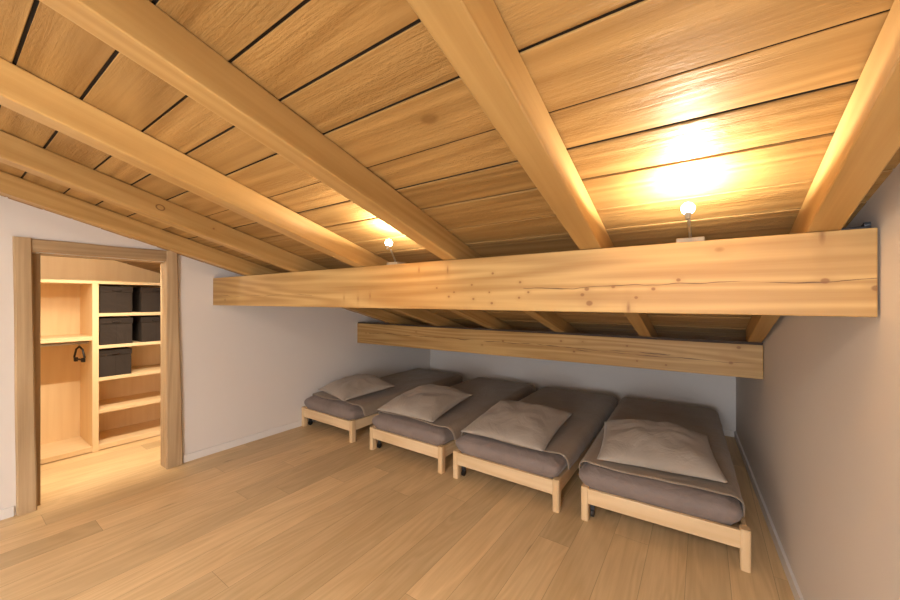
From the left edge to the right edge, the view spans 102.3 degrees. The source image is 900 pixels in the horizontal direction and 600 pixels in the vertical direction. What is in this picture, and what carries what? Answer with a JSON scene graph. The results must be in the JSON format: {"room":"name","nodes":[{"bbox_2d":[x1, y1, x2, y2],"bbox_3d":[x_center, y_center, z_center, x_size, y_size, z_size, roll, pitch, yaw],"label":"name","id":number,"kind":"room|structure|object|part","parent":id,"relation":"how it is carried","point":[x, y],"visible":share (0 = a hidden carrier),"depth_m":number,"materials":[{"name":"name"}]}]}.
{"room":"attic bedroom","nodes":[
{"label":"attic bedroom","id":0,"kind":"room"},
{"bbox_2d":[41,255,160,282],"bbox_3d":[-3.827,0.258,3.639,0.100,2.324,2.600,0,0,35],"label":"wall","id":1,"kind":"structure","parent":0,"point":[52,267],"depth_m":3.74,"materials":[{"name":"brown wood"}]},
{"bbox_2d":[0,196,429,514],"bbox_3d":[-2.571,-0.092,2.905,0.100,3.024,7.710,0,0,35],"label":"wall","id":2,"kind":"structure","parent":0,"point":[246,370],"depth_m":3.44,"materials":[{"name":"white paint"}]},
{"bbox_2d":[12,236,182,515],"bbox_3d":[-2.634,0.502,2.788,0.146,1.837,0.946,0,0,35],"label":"door frame","id":3,"kind":"structure","parent":2,"relation":"in","point":[26,264],"depth_m":2.50,"materials":[{"name":"brown wood"}]},
{"bbox_3d":[-2.846,0.502,2.425,0.078,1.836,0.106,0,0,35],"label":"post","id":4,"kind":"part","parent":3,"relation":"part of","materials":[{"name":"brown wood"}]},
{"bbox_3d":[-2.371,0.502,3.108,0.077,1.836,0.121,0,0,35],"label":"post","id":5,"kind":"part","parent":3,"relation":"part of","materials":[{"name":"brown wood"}]},
{"bbox_2d":[0,418,315,519],"bbox_3d":[-2.485,1.387,2.931,0.012,0.065,7.570,0,0,35],"label":"baseboard","id":6,"kind":"structure","parent":2,"relation":"attached to","point":[5,513],"depth_m":3.46,"materials":[{"name":"white paint"}]},
{"bbox_2d":[0,421,794,599],"bbox_3d":[-1.296,1.450,2.121,6.250,0.060,8.000,0,0,35],"label":"floor","id":7,"kind":"structure","parent":0,"point":[308,512],"depth_m":2.18,"materials":[{"name":"brown wood"}]},
{"bbox_2d":[41,279,160,463],"bbox_3d":[-3.567,0.620,3.458,0.494,1.600,2.000,0,0,35],"label":"shelving unit","id":8,"kind":"object","parent":7,"relation":"on","point":[82,411],"visible":0.47,"depth_m":3.56,"materials":[{"name":"brown wood"}]},
{"bbox_3d":[-3.740,0.402,3.029,0.025,0.025,1.036,0,0,35],"label":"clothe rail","id":9,"kind":"part","parent":8,"relation":"part of","materials":[{"name":"silver metal"}]},
{"bbox_3d":[-3.821,0.357,3.085,0.478,0.035,1.036,0,0,35],"label":"shelf","id":10,"kind":"part","parent":8,"relation":"part of","materials":[{"name":"brown wood"}]},
{"bbox_3d":[-3.821,1.390,3.085,0.478,0.044,1.036,0,0,35],"label":"panel","id":11,"kind":"part","parent":8,"relation":"part of","materials":[{"name":"brown wood"}]},
{"bbox_2d":[73,341,85,361],"bbox_3d":[-3.479,0.482,3.404,0.185,0.196,0.022,0,0,21],"label":"hanger","id":12,"kind":"object","parent":8,"relation":"hanging from","point":[75,358],"visible":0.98,"depth_m":3.40,"materials":[{"name":"black metal"}]},
{"bbox_3d":[-3.511,0.634,3.527,0.482,1.572,0.044,0,0,35],"label":"divider panel","id":13,"kind":"part","parent":8,"relation":"part of","materials":[{"name":"brown wood"}]},
{"bbox_3d":[-3.568,-0.166,3.459,0.490,0.028,1.940,0,0,35],"label":"panel","id":14,"kind":"part","parent":8,"relation":"part of","materials":[{"name":"brown wood"}]},
{"bbox_2d":[99,347,131,376],"bbox_3d":[-3.396,0.607,3.627,0.371,0.256,0.250,0,0,35],"label":"storage box","id":15,"kind":"object","parent":8,"relation":"on","point":[112,361],"visible":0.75,"depth_m":3.53,"materials":[{"name":"grey fabric"}]},
{"bbox_3d":[-3.401,0.508,3.630,0.360,0.058,0.250,0,0,35],"label":"lid","id":16,"kind":"part","parent":15,"relation":"part of","materials":[{"name":"grey fabric"}]},
{"bbox_2d":[99,316,132,344],"bbox_3d":[-3.392,0.302,3.633,0.371,0.256,0.250,0,0,35],"label":"storage box","id":17,"kind":"object","parent":8,"relation":"on","point":[112,330],"visible":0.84,"depth_m":3.53,"materials":[{"name":"grey fabric"}]},
{"bbox_3d":[-3.397,0.203,3.636,0.360,0.058,0.250,0,0,35],"label":"lid","id":18,"kind":"part","parent":17,"relation":"part of","materials":[{"name":"grey fabric"}]},
{"bbox_2d":[99,286,132,312],"bbox_3d":[-3.392,-0.003,3.633,0.371,0.256,0.250,0,0,35],"label":"storage box","id":19,"kind":"object","parent":8,"relation":"on","point":[112,299],"visible":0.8,"depth_m":3.53,"materials":[{"name":"grey fabric"}]},
{"bbox_3d":[-3.397,-0.102,3.636,0.360,0.058,0.250,0,0,35],"label":"lid","id":20,"kind":"part","parent":19,"relation":"part of","materials":[{"name":"grey fabric"}]},
{"bbox_3d":[-3.255,0.140,3.899,0.478,0.030,0.860,0,0,35],"label":"shelf","id":21,"kind":"part","parent":8,"relation":"part of","materials":[{"name":"brown wood"}]},
{"bbox_3d":[-3.255,0.445,3.899,0.478,0.030,0.860,0,0,35],"label":"shelf","id":22,"kind":"part","parent":8,"relation":"part of","materials":[{"name":"brown wood"}]},
{"bbox_3d":[-3.255,0.750,3.899,0.478,0.030,0.860,0,0,35],"label":"shelf","id":23,"kind":"part","parent":8,"relation":"part of","materials":[{"name":"brown wood"}]},
{"bbox_3d":[-3.255,1.055,3.899,0.478,0.030,0.860,0,0,35],"label":"shelf","id":24,"kind":"part","parent":8,"relation":"part of","materials":[{"name":"brown wood"}]},
{"bbox_3d":[-3.255,1.390,3.899,0.478,0.044,0.860,0,0,35],"label":"panel","id":25,"kind":"part","parent":8,"relation":"part of","materials":[{"name":"brown wood"}]},
{"bbox_2d":[130,315,160,341],"bbox_3d":[-3.213,0.302,3.890,0.371,0.256,0.250,0,0,35],"label":"storage box","id":26,"kind":"object","parent":8,"relation":"on","point":[144,328],"visible":0.7,"depth_m":3.77,"materials":[{"name":"grey fabric"}]},
{"bbox_3d":[-3.218,0.203,3.893,0.360,0.058,0.250,0,0,35],"label":"lid","id":27,"kind":"part","parent":26,"relation":"part of","materials":[{"name":"grey fabric"}]},
{"bbox_2d":[132,287,160,311],"bbox_3d":[-3.213,-0.003,3.890,0.371,0.256,0.250,0,0,35],"label":"storage box","id":28,"kind":"object","parent":8,"relation":"on","point":[144,299],"visible":0.67,"depth_m":3.76,"materials":[{"name":"grey fabric"}]},
{"bbox_3d":[-3.218,-0.102,3.893,0.360,0.058,0.250,0,0,35],"label":"lid","id":29,"kind":"part","parent":28,"relation":"part of","materials":[{"name":"grey fabric"}]},
{"bbox_2d":[302,406,378,442],"bbox_3d":[-0.733,1.312,4.696,0.858,0.215,2.080,0,0,35],"label":"frame","id":30,"kind":"object","parent":7,"relation":"on","point":[352,425],"visible":0.29,"depth_m":3.78,"materials":[{"name":"brown wood"}]},
{"bbox_3d":[-1.643,1.312,4.099,0.047,0.215,0.060,0,0,35],"label":"leg","id":31,"kind":"part","parent":30,"relation":"part of","materials":[{"name":"brown wood"}]},
{"bbox_3d":[-1.317,1.262,3.857,0.772,0.095,0.024,0,0,35],"label":"rail","id":32,"kind":"part","parent":30,"relation":"part of","materials":[{"name":"brown wood"}]},
{"bbox_2d":[304,395,364,419],"bbox_3d":[-0.744,1.172,4.681,0.863,0.172,2.032,0,0,35],"label":"mattress","id":33,"kind":"object","parent":30,"relation":"on","point":[338,408],"visible":0.12,"depth_m":3.81,"materials":[{"name":"grey fabric"}]},
{"bbox_2d":[312,368,462,416],"bbox_3d":[-0.714,1.134,4.723,0.889,0.142,1.962,0,0,35],"label":"duvet","id":34,"kind":"object","parent":33,"relation":"on","point":[405,381],"visible":0.63,"depth_m":4.60,"materials":[{"name":"beige fabric"}]},
{"bbox_2d":[318,374,394,400],"bbox_3d":[-1.084,0.972,4.191,0.640,0.173,0.670,0,0,-42],"label":"pillow","id":35,"kind":"object","parent":34,"relation":"on","point":[357,385],"visible":1,"depth_m":4.03,"materials":[{"name":"beige fabric"}]},
{"bbox_3d":[-0.977,1.312,3.635,0.047,0.215,0.060,0,0,35],"label":"leg","id":36,"kind":"part","parent":30,"relation":"part of","materials":[{"name":"brown wood"}]},
{"bbox_3d":[-0.399,1.262,4.463,0.024,0.095,1.968,0,0,35],"label":"rail","id":37,"kind":"part","parent":30,"relation":"part of","materials":[{"name":"brown wood"}]},
{"bbox_2d":[370,425,457,473],"bbox_3d":[0.175,1.312,4.059,0.858,0.215,2.080,0,0,35],"label":"frame","id":38,"kind":"object","parent":7,"relation":"on","point":[440,452],"visible":0.24,"depth_m":3.14,"materials":[{"name":"brown wood"}]},
{"bbox_3d":[-0.735,1.312,3.462,0.047,0.215,0.060,0,0,35],"label":"leg","id":39,"kind":"part","parent":38,"relation":"part of","materials":[{"name":"brown wood"}]},
{"bbox_3d":[-0.409,1.262,3.220,0.772,0.095,0.024,0,0,35],"label":"rail","id":40,"kind":"part","parent":38,"relation":"part of","materials":[{"name":"brown wood"}]},
{"bbox_2d":[372,413,453,445],"bbox_3d":[0.164,1.172,4.045,0.868,0.172,2.034,0,0,35],"label":"mattress","id":41,"kind":"object","parent":38,"relation":"on","point":[408,427],"visible":0.16,"depth_m":3.18,"materials":[{"name":"grey fabric"}]},
{"bbox_2d":[378,377,535,439],"bbox_3d":[0.194,1.135,4.086,0.893,0.140,1.963,0,0,35],"label":"duvet","id":42,"kind":"object","parent":41,"relation":"on","point":[486,392],"visible":0.55,"depth_m":3.95,"materials":[{"name":"beige fabric"}]},
{"bbox_2d":[377,384,472,421],"bbox_3d":[-0.234,0.964,3.557,0.660,0.180,0.700,0,0,33],"label":"pillow","id":43,"kind":"object","parent":42,"relation":"on","point":[428,402],"visible":1,"depth_m":3.39,"materials":[{"name":"beige fabric"}]},
{"bbox_3d":[-0.070,1.312,2.998,0.047,0.215,0.060,0,0,35],"label":"leg","id":44,"kind":"part","parent":38,"relation":"part of","materials":[{"name":"brown wood"}]},
{"bbox_3d":[0.509,1.262,3.826,0.024,0.095,1.968,0,0,35],"label":"rail","id":45,"kind":"part","parent":38,"relation":"part of","materials":[{"name":"brown wood"}]},
{"bbox_2d":[453,430,600,512],"bbox_3d":[0.965,1.312,3.509,0.858,0.215,2.080,0,0,35],"label":"frame","id":46,"kind":"object","parent":7,"relation":"on","point":[554,486],"visible":0.23,"depth_m":2.63,"materials":[{"name":"brown wood"}]},
{"bbox_3d":[0.055,1.312,2.912,0.047,0.215,0.060,0,0,35],"label":"leg","id":47,"kind":"part","parent":46,"relation":"part of","materials":[{"name":"brown wood"}]},
{"bbox_3d":[0.381,1.262,2.670,0.772,0.095,0.024,0,0,35],"label":"rail","id":48,"kind":"part","parent":46,"relation":"part of","materials":[{"name":"brown wood"}]},
{"bbox_2d":[456,433,566,478],"bbox_3d":[0.955,1.172,3.493,0.861,0.173,2.032,0,0,35],"label":"mattress","id":49,"kind":"object","parent":46,"relation":"on","point":[546,464],"visible":0.17,"depth_m":2.64,"materials":[{"name":"grey fabric"}]},
{"bbox_2d":[461,387,617,469],"bbox_3d":[0.984,1.134,3.536,0.890,0.142,1.961,0,0,35],"label":"duvet","id":50,"kind":"object","parent":49,"relation":"on","point":[590,410],"visible":0.61,"depth_m":3.45,"materials":[{"name":"beige fabric"}]},
{"bbox_2d":[461,400,572,451],"bbox_3d":[0.564,0.977,2.989,0.690,0.162,0.700,0,0,35],"label":"pillow","id":51,"kind":"object","parent":50,"relation":"on","point":[533,426],"visible":1,"depth_m":2.84,"materials":[{"name":"beige fabric"}]},
{"bbox_3d":[0.721,1.312,2.448,0.047,0.215,0.060,0,0,35],"label":"leg","id":52,"kind":"part","parent":46,"relation":"part of","materials":[{"name":"brown wood"}]},
{"bbox_3d":[1.299,1.262,3.276,0.024,0.095,1.968,0,0,35],"label":"rail","id":53,"kind":"part","parent":46,"relation":"part of","materials":[{"name":"brown wood"}]},
{"bbox_2d":[581,483,750,572],"bbox_3d":[1.772,1.312,2.985,0.858,0.215,2.080,0,0,33],"label":"frame","id":54,"kind":"object","parent":7,"relation":"on","point":[738,535],"visible":0.25,"depth_m":2.07,"materials":[{"name":"brown wood"}]},
{"bbox_3d":[0.881,1.312,2.360,0.047,0.215,0.060,0,0,33],"label":"leg","id":55,"kind":"part","parent":54,"relation":"part of","materials":[{"name":"brown wood"}]},
{"bbox_2d":[579,462,742,525],"bbox_3d":[1.740,1.172,2.986,0.865,0.172,2.035,0,0,33],"label":"mattress","id":56,"kind":"object","parent":54,"relation":"on","point":[723,509],"visible":0.18,"depth_m":2.12,"materials":[{"name":"grey fabric"}]},
{"bbox_2d":[579,397,744,516],"bbox_3d":[1.758,1.134,3.015,0.890,0.142,1.993,0,0,33],"label":"duvet","id":57,"kind":"object","parent":56,"relation":"on","point":[706,421],"visible":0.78,"depth_m":2.80,"materials":[{"name":"beige fabric"}]},
{"bbox_2d":[597,419,728,483],"bbox_3d":[1.420,0.969,2.508,0.700,0.192,0.660,0,0,27],"label":"pillow","id":58,"kind":"object","parent":57,"relation":"on","point":[663,446],"visible":1,"depth_m":2.34,"materials":[{"name":"beige fabric"}]},
{"bbox_3d":[1.215,1.262,2.129,0.772,0.095,0.024,0,0,33],"label":"rail","id":59,"kind":"part","parent":54,"relation":"part of","materials":[{"name":"brown wood"}]},
{"bbox_3d":[2.113,1.262,2.763,0.024,0.095,1.968,0,0,33],"label":"rail","id":60,"kind":"part","parent":54,"relation":"part of","materials":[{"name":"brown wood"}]},
{"bbox_3d":[1.561,1.312,1.918,0.047,0.215,0.060,0,0,33],"label":"leg","id":61,"kind":"part","parent":54,"relation":"part of","materials":[{"name":"brown wood"}]},
{"bbox_2d":[0,0,899,341],"bbox_3d":[-1.300,-0.490,2.114,6.250,2.401,8.212,0,0,35],"label":"ceiling","id":62,"kind":"structure","parent":0,"point":[732,110],"depth_m":0.99,"materials":[{"name":"brown wood"}]},
{"bbox_2d":[0,171,421,324],"bbox_3d":[-1.968,-0.407,2.576,0.085,2.252,7.537,0,0,35],"label":"rafter","id":63,"kind":"object","parent":62,"relation":"attached to","point":[11,186],"visible":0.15,"depth_m":2.35,"materials":[{"name":"brown wood"}]},
{"bbox_2d":[0,130,467,327],"bbox_3d":[-1.410,-0.407,2.188,0.085,2.252,7.537,0,0,35],"label":"rafter","id":64,"kind":"object","parent":62,"relation":"attached to","point":[18,153],"visible":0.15,"depth_m":1.88,"materials":[{"name":"brown wood"}]},
{"bbox_2d":[0,57,517,329],"bbox_3d":[-0.854,-0.407,1.800,0.085,2.252,7.537,0,0,35],"label":"rafter","id":65,"kind":"object","parent":62,"relation":"attached to","point":[22,92],"visible":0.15,"depth_m":1.39,"materials":[{"name":"brown wood"}]},
{"bbox_2d":[39,0,579,332],"bbox_3d":[-0.296,-0.407,1.412,0.085,2.252,7.537,0,0,35],"label":"rafter","id":66,"kind":"object","parent":62,"relation":"attached to","point":[139,30],"visible":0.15,"depth_m":0.99,"materials":[{"name":"brown wood"}]},
{"bbox_2d":[407,0,657,336],"bbox_3d":[0.264,-0.407,1.022,0.085,2.252,7.537,0,0,35],"label":"rafter","id":67,"kind":"object","parent":62,"relation":"attached to","point":[473,35],"visible":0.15,"depth_m":0.81,"materials":[{"name":"brown wood"}]},
{"bbox_2d":[430,349,735,430],"bbox_3d":[1.439,1.013,4.884,4.420,0.815,0.120,0,0,35],"label":"wall","id":68,"kind":"structure","parent":0,"point":[716,392],"depth_m":4.48,"materials":[{"name":"white paint"}]},
{"bbox_2d":[723,429,733,436],"bbox_3d":[1.312,1.387,4.892,3.978,0.065,0.012,0,0,35],"label":"baseboard","id":69,"kind":"structure","parent":68,"relation":"attached to","point":[730,433],"depth_m":3.78,"materials":[{"name":"white paint"}]},
{"bbox_2d":[736,163,899,599],"bbox_3d":[0.930,-0.092,0.467,0.140,3.024,7.720,0,0,33],"label":"wall","id":70,"kind":"structure","parent":0,"point":[819,434],"depth_m":1.29,"materials":[{"name":"white paint"}]},
{"bbox_2d":[213,222,877,316],"bbox_3d":[-0.454,-0.087,2.253,4.118,0.270,0.180,0,0,35],"label":"purlin","id":71,"kind":"object","parent":70,"relation":"attached to","point":[827,273],"depth_m":1.36,"materials":[{"name":"brown wood"}]},
{"bbox_2d":[385,239,405,264],"bbox_3d":[-0.323,-0.236,1.957,0.108,0.119,0.410,0,0,4],"label":"wall lamp","id":72,"kind":"object","parent":71,"relation":"on","point":[388,242],"visible":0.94,"depth_m":1.90,"materials":[{"name":"white glass"}]},
{"bbox_3d":[-0.298,-0.278,1.768,0.035,0.035,0.035,0,0,35],"label":"bulb","id":73,"kind":"part","parent":72,"relation":"part of","materials":[{"name":"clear glass"}]},
{"bbox_3d":[-0.313,-0.197,2.110,0.084,0.042,0.075,0,0,35],"label":"plate","id":74,"kind":"part","parent":72,"relation":"part of","materials":[{"name":"brown plastic"}]},
{"bbox_2d":[676,202,704,242],"bbox_3d":[0.786,-0.232,1.190,0.084,0.111,0.328,0,0,35],"label":"wall lamp","id":75,"kind":"object","parent":71,"relation":"on","point":[688,208],"visible":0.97,"depth_m":1.15,"materials":[{"name":"white glass"}]},
{"bbox_2d":[684,212,690,219],"bbox_3d":[0.700,-0.247,1.066,0.018,0.023,0.020,0,0,35],"label":"socket","id":76,"kind":"object","parent":75,"relation":"attached to","point":[687,214],"depth_m":1.06,"materials":[{"name":"white plastic"}]},
{"bbox_3d":[0.703,-0.270,1.070,0.035,0.035,0.035,0,0,35],"label":"bulb","id":77,"kind":"part","parent":75,"relation":"part of","materials":[{"name":"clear glass"}]},
{"bbox_3d":[0.799,-0.233,1.209,0.009,0.046,0.190,0,0,35],"label":"stem","id":78,"kind":"part","parent":75,"relation":"part of","materials":[{"name":"silver metal"}]},
{"bbox_3d":[0.858,-0.197,1.294,0.084,0.042,0.075,0,0,35],"label":"plate","id":79,"kind":"part","parent":75,"relation":"part of","materials":[{"name":"brown plastic"}]},
{"bbox_3d":[1.170,-0.206,1.060,0.075,0.032,0.043,0,0,35],"label":"metal bracket","id":80,"kind":"part","parent":71,"relation":"part of","materials":[{"name":"grey metal"}]},
{"bbox_2d":[357,322,762,378],"bbox_3d":[0.493,0.425,3.666,4.057,0.273,0.160,0,0,35],"label":"purlin","id":81,"kind":"object","parent":70,"relation":"attached to","point":[712,357],"visible":1,"depth_m":3.09,"materials":[{"name":"brown wood"}]},
{"bbox_2d":[746,0,899,342],"bbox_3d":[0.409,-0.606,0.074,0.076,1.854,6.147,0,0,35],"label":"rafter","id":82,"kind":"object","parent":81,"relation":"on","point":[866,137],"visible":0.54,"depth_m":0.78,"materials":[{"name":"brown wood"}]},
{"bbox_2d":[734,431,803,599],"bbox_3d":[0.905,1.387,0.570,0.014,0.065,7.576,0,0,33],"label":"baseboard","id":83,"kind":"structure","parent":70,"relation":"attached to","point":[788,571],"depth_m":2.15,"materials":[{"name":"white paint"}]}
]}

